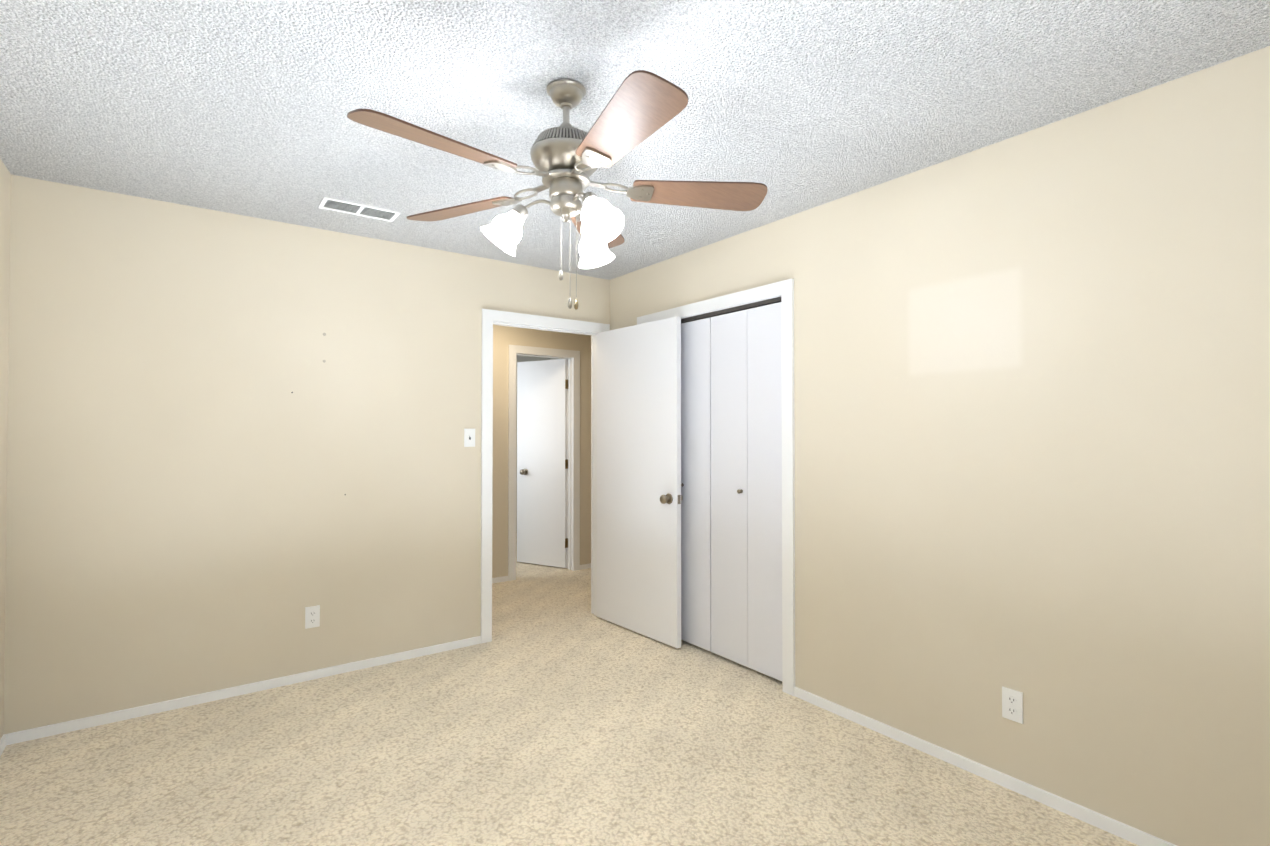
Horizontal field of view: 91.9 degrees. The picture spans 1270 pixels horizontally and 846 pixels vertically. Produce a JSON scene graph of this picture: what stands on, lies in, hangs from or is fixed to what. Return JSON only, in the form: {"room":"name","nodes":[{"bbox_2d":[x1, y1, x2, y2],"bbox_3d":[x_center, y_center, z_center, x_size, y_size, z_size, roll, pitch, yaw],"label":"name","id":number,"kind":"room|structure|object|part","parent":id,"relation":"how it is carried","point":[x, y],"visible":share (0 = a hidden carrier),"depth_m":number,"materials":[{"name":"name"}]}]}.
{"room":"empty bedroom","nodes":[
{"label":"empty bedroom","id":0,"kind":"room"},
{"bbox_2d":[0,159,10,738],"bbox_3d":[-1.497,0.127,0.914,0.110,2.450,4.420,1,-1,-36],"label":"wall","id":1,"kind":"structure","parent":0,"point":[5,196],"depth_m":2.58,"materials":[{"name":"paint"}]},
{"bbox_2d":[0,733,11,755],"bbox_3d":[-1.447,1.330,0.934,0.012,0.045,4.200,1,-1,-36],"label":"baseboard","id":2,"kind":"structure","parent":1,"relation":"attached to","point":[6,739],"depth_m":2.60,"materials":[{"name":"white wood"}]},
{"bbox_2d":[3,175,609,733],"bbox_3d":[-0.777,0.171,4.119,4.850,2.450,0.110,1,-1,-36],"label":"wall","id":3,"kind":"structure","parent":0,"point":[221,475],"depth_m":3.10,"materials":[{"name":"paint"}]},
{"bbox_2d":[12,636,480,743],"bbox_3d":[-1.823,1.361,3.258,2.105,0.045,0.012,1,-1,-36],"label":"baseboard","id":4,"kind":"structure","parent":3,"relation":"attached to","point":[92,721],"depth_m":3.08,"materials":[{"name":"white wood"}]},
{"bbox_2d":[305,605,319,628],"bbox_3d":[-1.745,1.050,3.321,0.070,0.114,0.009,1,-1,-36],"label":"electrical outlet","id":5,"kind":"object","parent":3,"relation":"attached to","point":[312,616],"visible":1,"depth_m":3.32,"materials":[{"name":"white plastic"}]},
{"bbox_2d":[464,429,474,446],"bbox_3d":[-1.036,0.092,3.852,0.070,0.114,0.015,1,-1,-36],"label":"switch plate","id":6,"kind":"object","parent":3,"relation":"attached to","point":[469,437],"visible":1,"depth_m":3.85,"materials":[{"name":"white plastic"}]},
{"bbox_2d":[481,309,609,643],"bbox_3d":[-0.618,0.337,4.234,0.975,2.120,0.142,1,-1,-36],"label":"door frame","id":7,"kind":"structure","parent":3,"relation":"attached to","point":[490,318],"depth_m":3.93,"materials":[{"name":"white wood"}]},
{"bbox_2d":[597,317,682,647],"bbox_3d":[0.017,0.366,4.117,0.167,2.035,0.852,1,-1,-36],"label":"bedroom door","id":8,"kind":"structure","parent":3,"relation":"in","point":[639,497],"depth_m":4.04,"materials":[{"name":"white wood"}]},
{"bbox_2d":[516,355,549,530],"bbox_3d":[-2.362,0.220,7.789,3.050,2.450,0.100,1,-1,-36],"label":"wall","id":9,"kind":"structure","parent":0,"point":[520,358],"depth_m":8.30,"materials":[{"name":"white paint"}]},
{"bbox_2d":[492,325,590,577],"bbox_3d":[-1.285,0.189,5.484,4.050,2.450,0.110,1,-1,-36],"label":"wall","id":10,"kind":"structure","parent":0,"point":[504,337],"depth_m":5.53,"materials":[{"name":"paint"}]},
{"bbox_2d":[492,576,507,582],"bbox_3d":[-2.008,1.383,4.860,2.165,0.045,0.012,1,-1,-36],"label":"baseboard","id":11,"kind":"structure","parent":10,"relation":"attached to","point":[505,578],"depth_m":5.45,"materials":[{"name":"white wood"}]},
{"bbox_2d":[517,359,567,567],"bbox_3d":[-0.938,0.394,6.138,0.310,2.035,0.568,1,-1,-36],"label":"hall door","id":12,"kind":"structure","parent":10,"relation":"in","point":[542,386],"depth_m":6.11,"materials":[{"name":"white painted wood"},{"name":"aged brass"}]},
{"bbox_2d":[508,345,579,580],"bbox_3d":[-0.875,0.358,5.784,0.740,2.120,0.142,1,-1,-36],"label":"door frame","id":13,"kind":"structure","parent":10,"relation":"attached to","point":[572,357],"depth_m":5.91,"materials":[{"name":"white wood"}]},
{"bbox_2d":[580,563,590,569],"bbox_3d":[-0.120,1.402,6.249,1.045,0.045,0.012,1,-1,-36],"label":"baseboard","id":14,"kind":"structure","parent":10,"relation":"attached to","point":[584,566],"depth_m":5.98,"materials":[{"name":"white wood"}]},
{"bbox_2d":[0,531,1138,845],"bbox_3d":[-0.727,1.423,3.941,4.960,0.060,8.410,1,-1,-36],"label":"floor","id":15,"kind":"structure","parent":0,"point":[554,713],"depth_m":2.46,"materials":[{"name":"carpet"}]},
{"bbox_2d":[0,0,1269,279],"bbox_3d":[-0.727,-1.087,3.975,4.960,0.060,8.410,1,-1,-36],"label":"ceiling","id":16,"kind":"structure","parent":0,"point":[246,106],"depth_m":2.00,"materials":[{"name":"white paint"}]},
{"bbox_2d":[318,196,400,221],"bbox_3d":[-1.373,-1.065,3.064,0.350,0.008,0.165,1,-1,-36],"label":"ceiling vent","id":17,"kind":"object","parent":16,"relation":"in","point":[353,208],"visible":1,"depth_m":3.06,"materials":[{"name":"white metal"}]},
{"bbox_2d":[347,70,767,309],"bbox_3d":[-0.233,-0.722,1.953,1.274,0.724,1.280,1,-1,-36],"label":"fan","id":18,"kind":"object","parent":16,"relation":"hanging from","point":[568,159],"visible":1,"depth_m":1.90,"materials":[{"name":"brown wood"}]},
{"bbox_3d":[-0.194,-0.610,1.946,0.491,0.143,0.444,1,-1,-36],"label":"shade glass","id":19,"kind":"part","parent":18,"relation":"part of","materials":[{"name":"white glass"}]},
{"bbox_2d":[610,46,1269,845],"bbox_3d":[1.104,0.153,2.829,0.110,2.450,4.200,1,-1,-36],"label":"wall","id":20,"kind":"structure","parent":0,"point":[1032,408],"depth_m":2.19,"materials":[{"name":"paint"}]},
{"bbox_2d":[637,279,794,695],"bbox_3d":[0.458,0.330,3.691,0.126,2.120,1.330,1,-1,-36],"label":"trim","id":21,"kind":"structure","parent":20,"relation":"attached to","point":[784,290],"depth_m":3.15,"materials":[{"name":"white wood"}]},
{"bbox_2d":[681,297,780,323],"bbox_3d":[0.465,-0.654,3.710,0.040,0.022,1.200,1,-1,-36],"label":"door track","id":22,"kind":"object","parent":20,"relation":"attached to","point":[737,308],"depth_m":3.54,"materials":[{"name":"grey metal"}]},
{"bbox_2d":[681,302,782,681],"bbox_3d":[0.453,0.366,3.688,0.057,2.007,1.192,1,-1,-36],"label":"bifold closet door","id":23,"kind":"structure","parent":20,"relation":"in","point":[731,491],"depth_m":3.53,"materials":[{"name":"white wood"}]},
{"bbox_2d":[794,687,1176,845],"bbox_3d":[1.546,1.346,2.110,0.012,0.045,2.485,1,-1,-36],"label":"baseboard","id":24,"kind":"structure","parent":20,"relation":"attached to","point":[1102,822],"depth_m":2.33,"materials":[{"name":"white wood"}]},
{"bbox_2d":[1002,686,1022,723],"bbox_3d":[1.412,1.056,2.298,0.009,0.114,0.070,1,-1,-36],"label":"electrical outlet","id":25,"kind":"object","parent":20,"relation":"attached to","point":[1012,704],"visible":1,"depth_m":2.29,"materials":[{"name":"white plastic"}]}
]}

